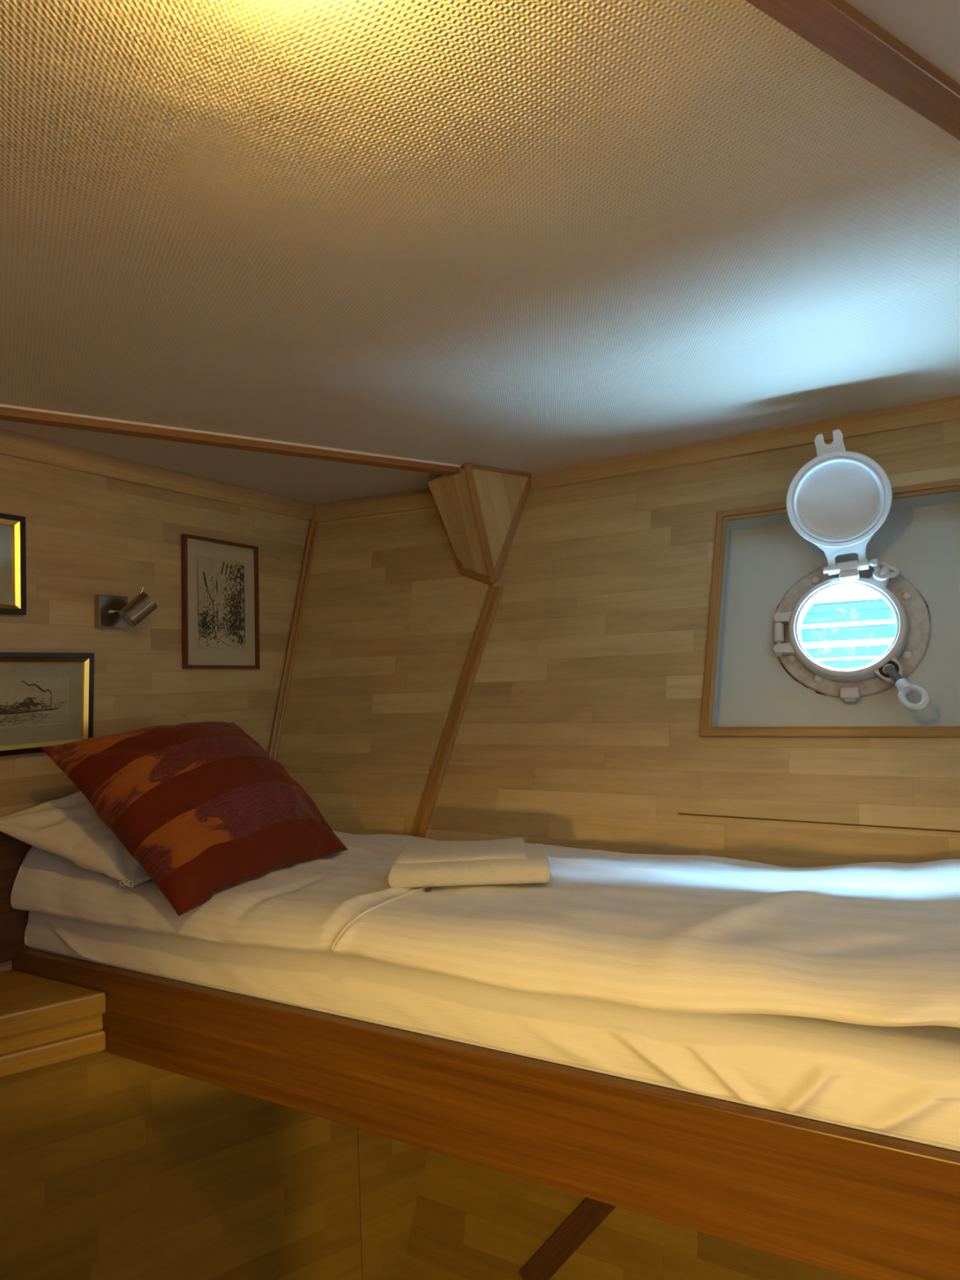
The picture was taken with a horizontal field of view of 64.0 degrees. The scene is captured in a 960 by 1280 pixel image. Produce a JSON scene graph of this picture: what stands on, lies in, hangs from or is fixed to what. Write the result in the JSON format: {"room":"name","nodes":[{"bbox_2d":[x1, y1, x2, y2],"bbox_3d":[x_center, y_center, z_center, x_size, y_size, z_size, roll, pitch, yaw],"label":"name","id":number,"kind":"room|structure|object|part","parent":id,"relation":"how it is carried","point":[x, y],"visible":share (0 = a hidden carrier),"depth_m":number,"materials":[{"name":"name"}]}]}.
{"room":"ship interior","nodes":[
{"label":"ship interior","id":0,"kind":"room"},
{"bbox_2d":[0,454,310,972],"bbox_3d":[-1.358,0.652,1.466,0.025,2.350,3.000,-4,-3,32],"label":"wall","id":1,"kind":"structure","parent":0,"point":[88,535],"depth_m":2.14,"materials":[{"name":"brown wood"}]},
{"bbox_2d":[0,512,26,615],"bbox_3d":[-1.217,-0.186,1.745,0.022,0.243,0.350,-4,-3,32],"label":"framed print","id":2,"kind":"object","parent":1,"relation":"attached to","point":[12,527],"visible":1,"depth_m":1.87,"materials":[{"name":"black paint"}]},
{"bbox_2d":[0,652,94,756],"bbox_3d":[-1.124,0.152,1.844,0.035,0.247,0.400,-4,-3,32],"label":"framed piece","id":3,"kind":"object","parent":1,"relation":"attached to","point":[46,699],"visible":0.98,"depth_m":1.91,"materials":[{"name":"black paint"}]},
{"bbox_2d":[0,676,68,728],"bbox_3d":[-1.130,0.150,1.842,0.001,0.120,0.290,0,-1,32],"label":"print","id":4,"kind":"object","parent":3,"relation":"attached to","point":[28,701],"depth_m":1.89},
{"bbox_2d":[0,969,106,1077],"bbox_3d":[-1.223,0.831,1.562,0.804,0.123,0.302,0,-3,-32],"label":"nightstand","id":5,"kind":"object","parent":1,"relation":"attached to","point":[44,1021],"visible":1,"depth_m":1.61,"materials":[{"name":"brown wood"}]},
{"bbox_3d":[-1.219,0.833,1.571,0.775,0.035,0.290,0,-3,-32],"label":"moulding","id":6,"kind":"part","parent":5,"relation":"part of","materials":[{"name":"brown wood"}]},
{"bbox_3d":[-1.221,0.872,1.561,0.799,0.042,0.299,0,-3,-32],"label":"moulding","id":7,"kind":"part","parent":5,"relation":"part of","materials":[{"name":"brown wood"}]},
{"bbox_2d":[93,586,157,628],"bbox_3d":[-0.949,-0.088,2.072,0.121,0.108,0.121,-4,-3,32],"label":"wall light","id":8,"kind":"object","parent":1,"relation":"attached to","point":[111,611],"visible":1,"depth_m":2.06,"materials":[{"name":"silver metal"}]},
{"bbox_3d":[-0.999,-0.076,2.082,0.024,0.088,0.084,-4,-3,32],"label":"wall plate","id":9,"kind":"part","parent":8,"relation":"part of","materials":[{"name":"silver metal"}]},
{"bbox_3d":[-0.965,-0.078,2.066,0.057,0.020,0.021,-3,-3,19],"label":"arm","id":10,"kind":"part","parent":8,"relation":"part of","materials":[{"name":"silver metal"}]},
{"bbox_2d":[0,428,315,520],"bbox_3d":[-1.363,-0.491,1.556,0.013,0.060,2.895,-4,-3,32],"label":"trim","id":11,"kind":"structure","parent":1,"relation":"attached to","point":[12,444],"depth_m":2.19,"materials":[{"name":"brown wood"}]},
{"bbox_2d":[181,533,259,668],"bbox_3d":[-0.806,-0.111,2.401,0.018,0.402,0.284,-4,-4,32],"label":"framed sketch","id":12,"kind":"object","parent":1,"relation":"attached to","point":[220,612],"visible":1,"depth_m":2.39,"materials":[{"name":"beige paper"}]},
{"bbox_2d":[195,554,246,651],"bbox_3d":[-0.808,-0.111,2.402,0.001,0.290,0.190,-4,-4,32],"label":"print","id":13,"kind":"object","parent":12,"relation":"attached to","point":[220,583],"depth_m":2.40},
{"bbox_2d":[0,404,461,475],"bbox_3d":[-0.994,-0.513,1.784,2.205,0.023,0.042,0,-3,-32],"label":"trim","id":14,"kind":"structure","parent":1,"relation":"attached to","point":[6,414],"depth_m":1.96,"materials":[{"name":"brown wood"}]},
{"bbox_2d":[268,518,318,759],"bbox_3d":[-0.667,0.233,2.574,0.027,1.349,0.402,-4,-3,32],"label":"trim","id":15,"kind":"structure","parent":1,"relation":"attached to","point":[287,669],"depth_m":2.63,"materials":[{"name":"brown wood"}]},
{"bbox_2d":[0,1050,428,1279],"bbox_3d":[-0.936,1.354,1.568,2.221,0.926,0.015,0,-3,-32],"label":"wall","id":16,"kind":"structure","parent":0,"point":[113,1166],"depth_m":1.74,"materials":[{"name":"brown wood"}]},
{"bbox_2d":[275,506,514,835],"bbox_3d":[-0.287,0.186,2.441,0.900,1.405,0.401,-3,-3,22],"label":"wall","id":17,"kind":"structure","parent":0,"point":[389,618],"depth_m":2.48,"materials":[{"name":"brown wood"}]},
{"bbox_2d":[313,488,436,522],"bbox_3d":[-0.267,-0.475,2.637,0.708,0.074,0.030,-3,-3,22],"label":"trim","id":18,"kind":"structure","parent":17,"relation":"attached to","point":[422,499],"depth_m":2.67,"materials":[{"name":"brown wood"}]},
{"bbox_2d":[409,585,502,837],"bbox_3d":[-0.114,0.352,2.295,0.435,1.045,0.041,-1,-3,-23],"label":"trim","id":19,"kind":"structure","parent":17,"relation":"attached to","point":[437,773],"depth_m":2.31,"materials":[{"name":"brown wood"}]},
{"bbox_2d":[427,462,532,585],"bbox_3d":[0.000,-0.351,2.422,0.290,0.364,0.249,-4,-3,27],"label":"bracket","id":20,"kind":"object","parent":17,"relation":"attached to","point":[480,508],"visible":0.98,"depth_m":2.40,"materials":[{"name":"brown wood"}]},
{"bbox_3d":[-0.062,-0.356,2.420,0.170,0.372,0.010,-3,17,40],"label":"panel","id":21,"kind":"part","parent":20,"relation":"part of","materials":[{"name":"brown wood"}]},
{"bbox_3d":[0.095,-0.398,2.434,0.250,0.372,0.010,-22,16,-33],"label":"panel","id":22,"kind":"part","parent":20,"relation":"part of","materials":[{"name":"brown wood"}]},
{"bbox_2d":[0,0,959,504],"bbox_3d":[-0.284,-0.654,0.020,5.505,0.030,5.206,0,-3,-32],"label":"ceiling","id":23,"kind":"structure","parent":0,"point":[525,236],"depth_m":1.12,"materials":[{"name":"paint"}]},
{"bbox_2d":[745,0,959,141],"bbox_3d":[0.121,-0.618,0.628,3.550,0.015,0.042,0,-3,-32],"label":"trim","id":24,"kind":"structure","parent":23,"relation":"attached to","point":[836,28],"depth_m":0.81,"materials":[{"name":"brown wood"}]},
{"bbox_2d":[398,1149,858,1279],"bbox_3d":[0.487,1.298,1.739,2.182,0.955,0.308,-4,-3,29],"label":"wall","id":25,"kind":"structure","parent":0,"point":[471,1221],"depth_m":1.89,"materials":[{"name":"brown wood"}]},
{"bbox_2d":[519,1197,615,1279],"bbox_3d":[0.279,1.343,1.822,0.391,0.420,0.042,-3,-3,10],"label":"trim","id":26,"kind":"structure","parent":25,"relation":"attached to","point":[590,1213],"depth_m":1.82,"materials":[{"name":"brown wood"}]},
{"bbox_2d":[424,419,959,867],"bbox_3d":[0.656,0.125,1.945,1.955,1.405,0.445,-4,-3,29],"label":"wall","id":27,"kind":"structure","parent":0,"point":[580,726],"depth_m":2.08,"materials":[{"name":"brown wood"}]},
{"bbox_2d":[0,831,959,1279],"bbox_3d":[0.061,0.655,1.628,2.270,0.550,0.875,-4,-3,28],"label":"bunk bed","id":28,"kind":"object","parent":27,"relation":"attached to","point":[859,1205],"visible":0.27,"depth_m":1.16,"materials":[{"name":"brown wood"}]},
{"bbox_2d":[24,911,959,1152],"bbox_3d":[0.043,0.695,1.603,2.201,0.261,0.715,-4,-3,28],"label":"mattress","id":29,"kind":"object","parent":28,"relation":"on","point":[900,1082],"visible":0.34,"depth_m":1.14,"materials":[{"name":"white fabric"}]},
{"bbox_2d":[10,830,959,1027],"bbox_3d":[0.055,0.505,1.642,2.206,0.162,0.837,-4,-3,28],"label":"duvet","id":30,"kind":"object","parent":29,"relation":"on","point":[874,944],"visible":0.67,"depth_m":1.29,"materials":[{"name":"fabric"}]},
{"bbox_2d":[0,791,151,887],"bbox_3d":[-0.821,0.450,1.907,0.387,0.202,0.591,-4,-3,31],"label":"pillow","id":31,"kind":"object","parent":30,"relation":"on","point":[68,827],"visible":0.38,"depth_m":1.74,"materials":[{"name":"beige fabric"}]},
{"bbox_2d":[40,721,347,915],"bbox_3d":[-0.651,0.380,1.835,0.424,0.357,0.552,-4,-3,29],"label":"cushion","id":32,"kind":"object","parent":30,"relation":"on","point":[203,808],"visible":1,"depth_m":1.69,"materials":[{"name":"fabric"}]},
{"bbox_2d":[387,837,551,891],"bbox_3d":[-0.019,0.466,1.613,0.325,0.060,0.221,-2,-3,0],"label":"towel","id":33,"kind":"object","parent":30,"relation":"on","point":[424,864],"visible":1,"depth_m":1.53,"materials":[{"name":"white fabric"}]},
{"bbox_2d":[530,395,959,491],"bbox_3d":[0.866,-0.552,2.065,1.610,0.068,0.030,-4,-3,29],"label":"trim","id":34,"kind":"structure","parent":27,"relation":"attached to","point":[948,409],"depth_m":2.12,"materials":[{"name":"brown wood"}]},
{"bbox_2d":[678,813,959,834],"bbox_3d":[0.971,0.410,1.639,1.100,0.015,0.004,-4,-3,30],"label":"trim","id":35,"kind":"structure","parent":27,"relation":"attached to","point":[683,815],"depth_m":1.74,"materials":[{"name":"brown wood"}]},
{"bbox_2d":[699,478,959,737],"bbox_3d":[0.911,-0.063,1.901,0.693,0.620,0.278,-4,-3,29],"label":"window","id":36,"kind":"structure","parent":27,"relation":"in","point":[759,555],"depth_m":1.95,"materials":[{"name":"grey paint"}]},
{"bbox_3d":[0.616,-0.054,2.020,0.026,0.628,0.014,0,-19,30],"label":"frame","id":37,"kind":"part","parent":36,"relation":"part of","materials":[{"name":"brown wood"}]},
{"bbox_3d":[0.858,0.212,1.775,0.693,0.025,0.014,-4,-20,29],"label":"frame","id":38,"kind":"part","parent":36,"relation":"part of","materials":[{"name":"brown wood"}]},
{"bbox_3d":[0.921,-0.357,1.957,0.619,0.028,0.014,-4,-20,29],"label":"frame","id":39,"kind":"part","parent":36,"relation":"part of","materials":[{"name":"brown wood"}]},
{"bbox_2d":[772,429,930,711],"bbox_3d":[0.894,-0.164,1.892,0.359,0.667,0.213,-4,-3,31],"label":"porthole","id":40,"kind":"object","parent":36,"relation":"attached to","point":[837,501],"visible":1,"depth_m":1.87,"materials":[{"name":"silver metal"}]},
{"bbox_3d":[0.791,-0.057,1.983,0.062,0.030,0.022,-4,-20,29],"label":"hinge arm","id":41,"kind":"part","parent":40,"relation":"part of","materials":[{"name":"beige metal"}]},
{"bbox_3d":[0.782,0.022,1.957,0.062,0.030,0.022,-4,-20,29],"label":"hinge arm","id":42,"kind":"part","parent":40,"relation":"part of","materials":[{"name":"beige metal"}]},
{"bbox_3d":[0.905,-0.214,1.899,0.148,0.096,0.028,-8,16,28],"label":"hinge arm","id":43,"kind":"part","parent":40,"relation":"part of","materials":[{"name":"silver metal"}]},
{"bbox_3d":[0.965,0.082,1.788,0.021,0.050,0.051,-1,-3,-14],"label":"threaded rod","id":44,"kind":"part","parent":40,"relation":"part of","materials":[{"name":"metal"}]},
{"label":"outside","id":45,"kind":"structure","parent":0,"visible":0},
{"bbox_2d":[800,589,896,668],"bbox_3d":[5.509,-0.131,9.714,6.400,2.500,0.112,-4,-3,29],"label":"porthole glass","id":46,"kind":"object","parent":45,"point":[844,628],"depth_m":10.06,"materials":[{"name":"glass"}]}
]}

